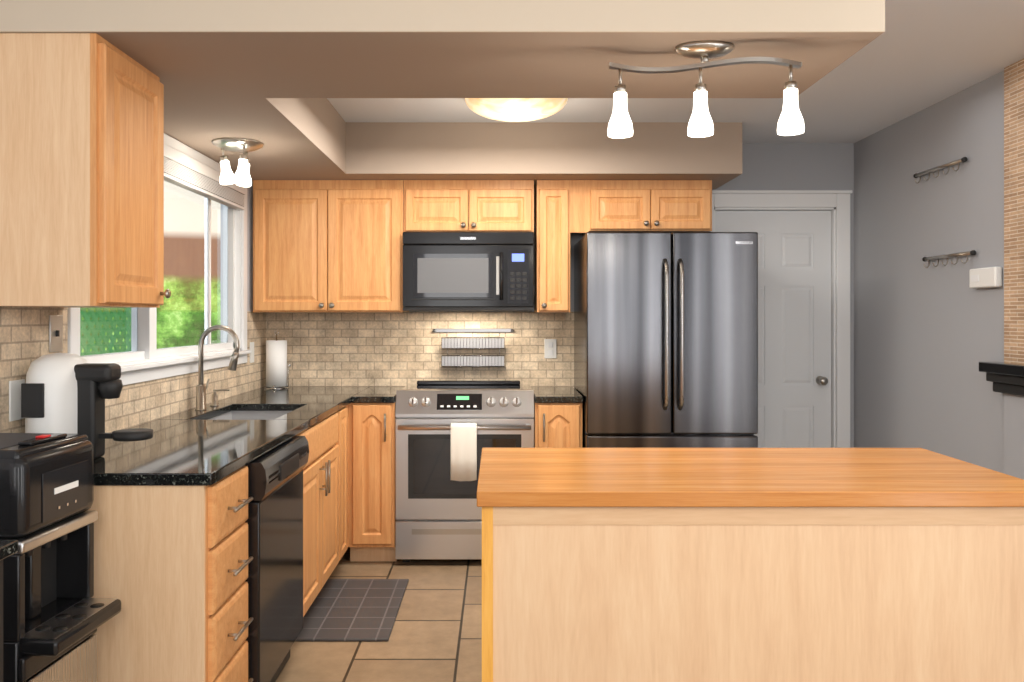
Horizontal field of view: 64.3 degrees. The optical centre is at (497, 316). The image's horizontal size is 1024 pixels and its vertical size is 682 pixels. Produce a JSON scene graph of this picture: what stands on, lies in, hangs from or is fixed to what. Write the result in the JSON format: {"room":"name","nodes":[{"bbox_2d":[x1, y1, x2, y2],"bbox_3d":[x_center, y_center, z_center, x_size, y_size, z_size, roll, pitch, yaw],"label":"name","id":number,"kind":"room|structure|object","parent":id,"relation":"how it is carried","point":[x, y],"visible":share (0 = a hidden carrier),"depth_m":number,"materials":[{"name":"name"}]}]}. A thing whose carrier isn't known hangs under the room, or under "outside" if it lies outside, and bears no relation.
{"room":"kitchen","nodes":[
{"label":"kitchen","id":0,"kind":"room"},
{"bbox_2d":[247,182,252,310],"bbox_3d":[-1.510,0.140,1.340,0.120,2.440,7.720,0,0,0],"label":"wall","id":1,"kind":"structure","parent":0,"point":[250,248],"depth_m":4.78,"materials":[{"name":"grey paint"}]},
{"bbox_2d":[0,33,170,307],"bbox_3d":[-1.276,-0.412,2.496,0.342,0.764,0.427,0,0,0],"label":"upper cabinet","id":2,"kind":"object","parent":1,"relation":"attached to","point":[81,170],"depth_m":2.28,"materials":[{"name":"brown wood"}]},
{"bbox_2d":[0,306,265,432],"bbox_3d":[-1.446,0.207,3.686,0.008,0.495,2.772,0,0,0],"label":"backsplash","id":3,"kind":"structure","parent":1,"relation":"attached to","point":[24,337],"depth_m":3.21,"materials":[{"name":"beige tile"}]},
{"bbox_2d":[9,379,24,421],"bbox_3d":[-1.439,0.250,2.438,0.006,0.120,0.075,0,0,0],"label":"electrical outlet","id":4,"kind":"object","parent":3,"relation":"attached to","point":[14,400],"visible":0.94,"depth_m":2.42,"materials":[{"name":"white plastic"}]},
{"bbox_2d":[49,315,62,351],"bbox_3d":[-1.436,0.055,2.652,0.012,0.120,0.075,0,0,0],"label":"light switch","id":5,"kind":"object","parent":3,"relation":"attached to","point":[55,333],"visible":1,"depth_m":2.65,"materials":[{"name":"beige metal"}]},
{"bbox_2d":[250,342,253,362],"bbox_3d":[-1.439,0.210,4.768,0.006,0.120,0.075,0,0,0],"label":"electrical outlet","id":6,"kind":"object","parent":3,"relation":"attached to","point":[252,353],"visible":0.94,"depth_m":4.77,"materials":[{"name":"white plastic"}]},
{"bbox_2d":[68,133,251,385],"bbox_3d":[-1.475,-0.263,3.700,0.130,1.055,1.950,0,0,0],"label":"window","id":7,"kind":"structure","parent":1,"relation":"in","point":[205,261],"depth_m":3.90,"materials":[{"name":"white"}]},
{"bbox_2d":[164,144,245,209],"bbox_3d":[-1.449,-0.669,3.700,0.058,0.138,1.780,0,0,0],"label":"window blinds","id":8,"kind":"object","parent":7,"relation":"attached to","point":[182,170],"visible":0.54,"depth_m":3.89,"materials":[{"name":"white"}]},
{"bbox_2d":[275,547,481,681],"bbox_3d":[0.385,1.410,1.340,3.910,0.100,7.720,0,0,0],"label":"floor","id":9,"kind":"structure","parent":0,"point":[436,634],"depth_m":3.42,"materials":[{"name":"tile"}]},
{"bbox_2d":[0,540,17,681],"bbox_3d":[-1.192,0.897,1.195,0.513,0.925,0.790,0,0,0],"label":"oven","id":10,"kind":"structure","parent":9,"relation":"on","point":[8,548],"depth_m":1.56,"materials":[{"name":"black metal"}]},
{"bbox_2d":[0,433,120,681],"bbox_3d":[-1.210,0.830,2.062,0.380,1.060,0.320,0,0,4],"label":"oven","id":11,"kind":"object","parent":9,"relation":"on","point":[56,615],"visible":0.98,"depth_m":2.04,"materials":[{"name":"black metal"}]},
{"bbox_2d":[88,455,255,681],"bbox_3d":[-1.110,0.914,2.459,0.620,0.890,0.372,0,0,0],"label":"base cabinet","id":12,"kind":"object","parent":9,"relation":"on","point":[172,560],"depth_m":2.27,"materials":[{"name":"brown wood"}]},
{"bbox_2d":[94,387,363,486],"bbox_3d":[-1.117,0.452,3.665,0.645,0.034,2.810,0,0,0],"label":"countertop","id":13,"kind":"structure","parent":12,"relation":"on","point":[185,449],"depth_m":2.84,"materials":[{"name":"black stone"}]},
{"bbox_2d":[21,352,152,458],"bbox_3d":[-1.244,0.273,2.497,0.363,0.325,0.246,0,0,0],"label":"coffee machine","id":14,"kind":"object","parent":13,"relation":"on","point":[68,393],"visible":0.77,"depth_m":2.45,"materials":[{"name":"white plastic"}]},
{"bbox_2d":[195,325,239,409],"bbox_3d":[-1.308,0.237,3.814,0.208,0.396,0.082,0,0,0],"label":"faucet","id":15,"kind":"object","parent":13,"relation":"on","point":[201,387],"visible":1,"depth_m":3.79,"materials":[{"name":"silver metal"}]},
{"bbox_2d":[210,389,229,405],"bbox_3d":[-1.353,0.395,3.970,0.096,0.080,0.041,0,0,0],"label":"soap pump","id":16,"kind":"object","parent":13,"relation":"on","point":[214,399],"visible":1,"depth_m":3.96,"materials":[{"name":"silver metal"}]},
{"bbox_2d":[204,407,311,451],"bbox_3d":[-1.135,0.563,3.750,0.394,0.212,0.644,0,0,0],"label":"sink","id":17,"kind":"object","parent":13,"relation":"in","point":[233,412],"depth_m":4.06,"materials":[{"name":"silver metal"}]},
{"bbox_2d":[245,436,308,681],"bbox_3d":[-1.075,0.911,2.950,0.650,0.874,0.599,0,0,0],"label":"dishwasher","id":18,"kind":"object","parent":13,"relation":"in","point":[274,521],"visible":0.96,"depth_m":2.83,"materials":[{"name":"black metal"}]},
{"bbox_2d":[264,330,290,388],"bbox_3d":[-1.338,0.259,4.950,0.164,0.352,0.150,0,0,0],"label":"paper towel holder","id":19,"kind":"object","parent":13,"relation":"on","point":[276,363],"visible":1,"depth_m":4.90,"materials":[{"name":"white paper"}]},
{"bbox_2d":[303,399,355,590],"bbox_3d":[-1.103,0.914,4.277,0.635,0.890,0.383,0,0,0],"label":"base cabinet","id":20,"kind":"object","parent":9,"relation":"on","point":[329,473],"depth_m":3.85,"materials":[{"name":"brown wood"}]},
{"bbox_2d":[352,387,403,398],"bbox_3d":[-0.679,0.452,4.748,0.232,0.034,0.645,0,0,0],"label":"countertop","id":21,"kind":"structure","parent":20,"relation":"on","point":[369,392],"depth_m":4.61,"materials":[{"name":"stone"}]},
{"bbox_2d":[295,579,408,640],"bbox_3d":[-0.671,1.354,3.798,0.428,0.012,0.784,0,0,0],"label":"anti-fatigue mat","id":22,"kind":"object","parent":9,"relation":"on","point":[353,609],"visible":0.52,"depth_m":3.74,"materials":[{"name":"rubber"}]},
{"bbox_2d":[356,399,396,560],"bbox_3d":[-0.701,0.914,4.742,0.275,0.890,0.653,0,0,0],"label":"base cabinet","id":23,"kind":"object","parent":9,"relation":"on","point":[375,418],"depth_m":4.43,"materials":[{"name":"brown wood"}]},
{"bbox_2d":[395,380,533,561],"bbox_3d":[-0.180,0.877,4.701,0.756,0.965,0.698,0,0,0],"label":"range","id":24,"kind":"object","parent":9,"relation":"on","point":[446,431],"visible":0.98,"depth_m":4.43,"materials":[{"name":"silver metal"}]},
{"bbox_2d":[450,422,476,481],"bbox_3d":[-0.183,0.727,4.378,0.140,0.309,0.053,0,0,0],"label":"towel","id":25,"kind":"object","parent":24,"relation":"hanging from","point":[463,436],"depth_m":4.36,"materials":[{"name":"beige fabric"}]},
{"bbox_2d":[534,399,582,447],"bbox_3d":[0.333,0.914,4.749,0.259,0.890,0.638,0,0,0],"label":"base cabinet","id":26,"kind":"object","parent":9,"relation":"on","point":[557,422],"depth_m":4.43,"materials":[{"name":"brown wood"}]},
{"bbox_2d":[531,387,582,398],"bbox_3d":[0.333,0.452,4.748,0.261,0.034,0.645,0,0,0],"label":"countertop","id":27,"kind":"structure","parent":26,"relation":"on","point":[539,392],"depth_m":4.61,"materials":[{"name":"stone"}]},
{"bbox_2d":[574,232,757,447],"bbox_3d":[0.928,0.455,4.657,0.913,1.810,0.776,0,0,0],"label":"fridge","id":28,"kind":"object","parent":9,"relation":"on","point":[665,339],"visible":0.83,"depth_m":4.33,"materials":[{"name":"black metal"}]},
{"bbox_2d":[482,508,1023,681],"bbox_3d":[0.665,0.915,2.338,1.410,0.891,0.633,0,0,0],"label":"kitchen island","id":29,"kind":"object","parent":9,"relation":"on","point":[752,564],"depth_m":2.03,"materials":[{"name":"beige wood"}]},
{"bbox_2d":[477,448,1023,507],"bbox_3d":[0.669,0.449,2.337,1.442,0.038,0.674,0,0,0],"label":"island countertop","id":30,"kind":"structure","parent":29,"relation":"on","point":[508,477],"depth_m":2.15,"materials":[{"name":"brown wood"}]},
{"bbox_2d":[0,32,883,188],"bbox_3d":[-0.045,-0.938,3.680,2.810,0.285,2.800,0,0,0],"label":"ceiling","id":31,"kind":"structure","parent":0,"point":[377,64],"depth_m":2.86,"materials":[{"name":"beige paint"}]},
{"bbox_2d":[211,137,263,186],"bbox_3d":[-1.190,-0.700,3.730,0.230,0.190,0.230,0,0,0],"label":"pendant light","id":32,"kind":"object","parent":31,"relation":"hanging from","point":[241,177],"visible":1,"depth_m":3.69,"materials":[{"name":"white glass"}]},
{"bbox_2d":[607,40,804,137],"bbox_3d":[0.610,-0.666,2.400,0.570,0.258,0.112,0,0,5],"label":"track light","id":33,"kind":"object","parent":31,"relation":"hanging from","point":[790,122],"visible":1,"depth_m":2.38,"materials":[{"name":"white glass"}]},
{"bbox_2d":[0,0,884,31],"bbox_3d":[-0.185,-0.938,2.276,2.530,0.285,0.008,0,0,0],"label":"ceiling beam","id":34,"kind":"object","parent":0,"point":[442,15],"visible":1,"depth_m":2.27,"materials":[{"name":"beige paint"}]},
{"bbox_2d":[409,143,853,447],"bbox_3d":[0.385,0.140,5.140,3.910,2.440,0.120,0,0,0],"label":"wall","id":35,"kind":"structure","parent":0,"point":[797,166],"depth_m":5.08,"materials":[{"name":"grey paint"}]},
{"bbox_2d":[253,180,408,312],"bbox_3d":[-0.990,-0.410,4.904,0.875,0.770,0.348,0,0,0],"label":"upper cabinet","id":36,"kind":"object","parent":35,"relation":"attached to","point":[320,246],"depth_m":4.73,"materials":[{"name":"brown wood"}]},
{"bbox_2d":[266,312,573,387],"bbox_3d":[-0.025,0.212,5.076,2.850,0.485,0.008,0,0,0],"label":"backsplash","id":37,"kind":"structure","parent":35,"relation":"attached to","point":[364,349],"depth_m":5.07,"materials":[{"name":"beige tile"}]},
{"bbox_2d":[544,339,555,357],"bbox_3d":[0.328,0.200,5.068,0.075,0.120,0.008,0,0,0],"label":"electrical outlet","id":38,"kind":"object","parent":37,"relation":"attached to","point":[549,348],"visible":1,"depth_m":5.07,"materials":[{"name":"white plastic"}]},
{"bbox_2d":[404,180,535,236],"bbox_3d":[-0.170,-0.642,4.904,0.759,0.305,0.348,0,0,0],"label":"upper cabinet","id":39,"kind":"object","parent":35,"relation":"attached to","point":[429,205],"depth_m":4.73,"materials":[{"name":"brown wood"}]},
{"bbox_2d":[403,232,533,310],"bbox_3d":[-0.170,-0.260,4.844,0.751,0.450,0.448,0,0,0],"label":"over-the-range microwave","id":40,"kind":"object","parent":39,"relation":"attached to","point":[468,271],"visible":1,"depth_m":4.66,"materials":[{"name":"black"}]},
{"bbox_2d":[433,329,513,366],"bbox_3d":[-0.152,0.191,5.035,0.503,0.232,0.073,0,0,0],"label":"shelf","id":41,"kind":"object","parent":35,"relation":"attached to","point":[447,343],"visible":1,"depth_m":5.00,"materials":[{"name":"silver metal"}]},
{"bbox_2d":[534,180,571,312],"bbox_3d":[0.325,-0.410,4.904,0.194,0.770,0.348,0,0,0],"label":"upper cabinet","id":42,"kind":"object","parent":35,"relation":"attached to","point":[553,197],"depth_m":4.73,"materials":[{"name":"brown wood"}]},
{"bbox_2d":[580,180,711,235],"bbox_3d":[0.888,-0.647,4.904,0.720,0.295,0.348,0,0,0],"label":"upper cabinet","id":43,"kind":"object","parent":35,"relation":"attached to","point":[671,206],"depth_m":4.73,"materials":[{"name":"brown wood"}]},
{"bbox_2d":[715,211,830,447],"bbox_3d":[1.726,0.342,5.097,0.732,2.013,0.116,0,0,0],"label":"door","id":44,"kind":"structure","parent":35,"relation":"attached to","point":[794,329],"depth_m":5.11,"materials":[{"name":"white wood"}]},
{"bbox_2d":[710,190,851,447],"bbox_3d":[1.726,0.287,5.127,0.952,2.145,0.146,0,0,0],"label":"door frame","id":45,"kind":"structure","parent":35,"relation":"attached to","point":[839,200],"depth_m":5.06,"materials":[{"name":"white wood"}]},
{"bbox_2d":[327,0,1023,142],"bbox_3d":[0.385,-1.130,1.340,3.910,0.100,7.720,0,0,0],"label":"ceiling","id":46,"kind":"structure","parent":0,"point":[916,56],"depth_m":3.93,"materials":[{"name":"white paint"}]},
{"bbox_2d":[465,98,567,121],"bbox_3d":[0.090,-1.022,3.970,0.500,0.115,0.500,0,0,0],"label":"flush ceiling light","id":47,"kind":"object","parent":46,"relation":"hanging from","point":[515,109],"visible":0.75,"depth_m":3.87,"materials":[{"name":"white glass"}]},
{"bbox_2d":[854,71,1003,472],"bbox_3d":[2.280,0.140,1.340,0.120,2.440,7.720,0,0,0],"label":"wall","id":48,"kind":"structure","parent":0,"point":[928,339],"depth_m":4.16,"materials":[{"name":"grey paint"}]},
{"bbox_2d":[913,157,967,183],"bbox_3d":[2.193,-0.721,4.060,0.052,0.061,0.460,0,0,0],"label":"hook rail","id":49,"kind":"object","parent":48,"relation":"attached to","point":[938,168],"visible":0.96,"depth_m":4.04,"materials":[{"name":"silver metal"}]},
{"bbox_2d":[922,250,975,267],"bbox_3d":[2.193,-0.276,3.980,0.052,0.061,0.440,0,0,0],"label":"hook rail","id":50,"kind":"object","parent":48,"relation":"attached to","point":[957,255],"visible":1,"depth_m":3.97,"materials":[{"name":"silver metal"}]},
{"bbox_2d":[969,267,1001,287],"bbox_3d":[2.201,-0.175,3.680,0.036,0.090,0.200,0,0,0],"label":"detector","id":51,"kind":"object","parent":48,"relation":"attached to","point":[989,277],"visible":1,"depth_m":3.65,"materials":[{"name":"white plastic"}]},
{"bbox_2d":[979,59,1023,479],"bbox_3d":[2.178,0.140,3.085,0.085,2.440,1.070,0,0,0],"label":"brick fireplace","id":52,"kind":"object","parent":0,"point":[1006,377],"depth_m":3.47,"materials":[{"name":"brick"}]}
]}

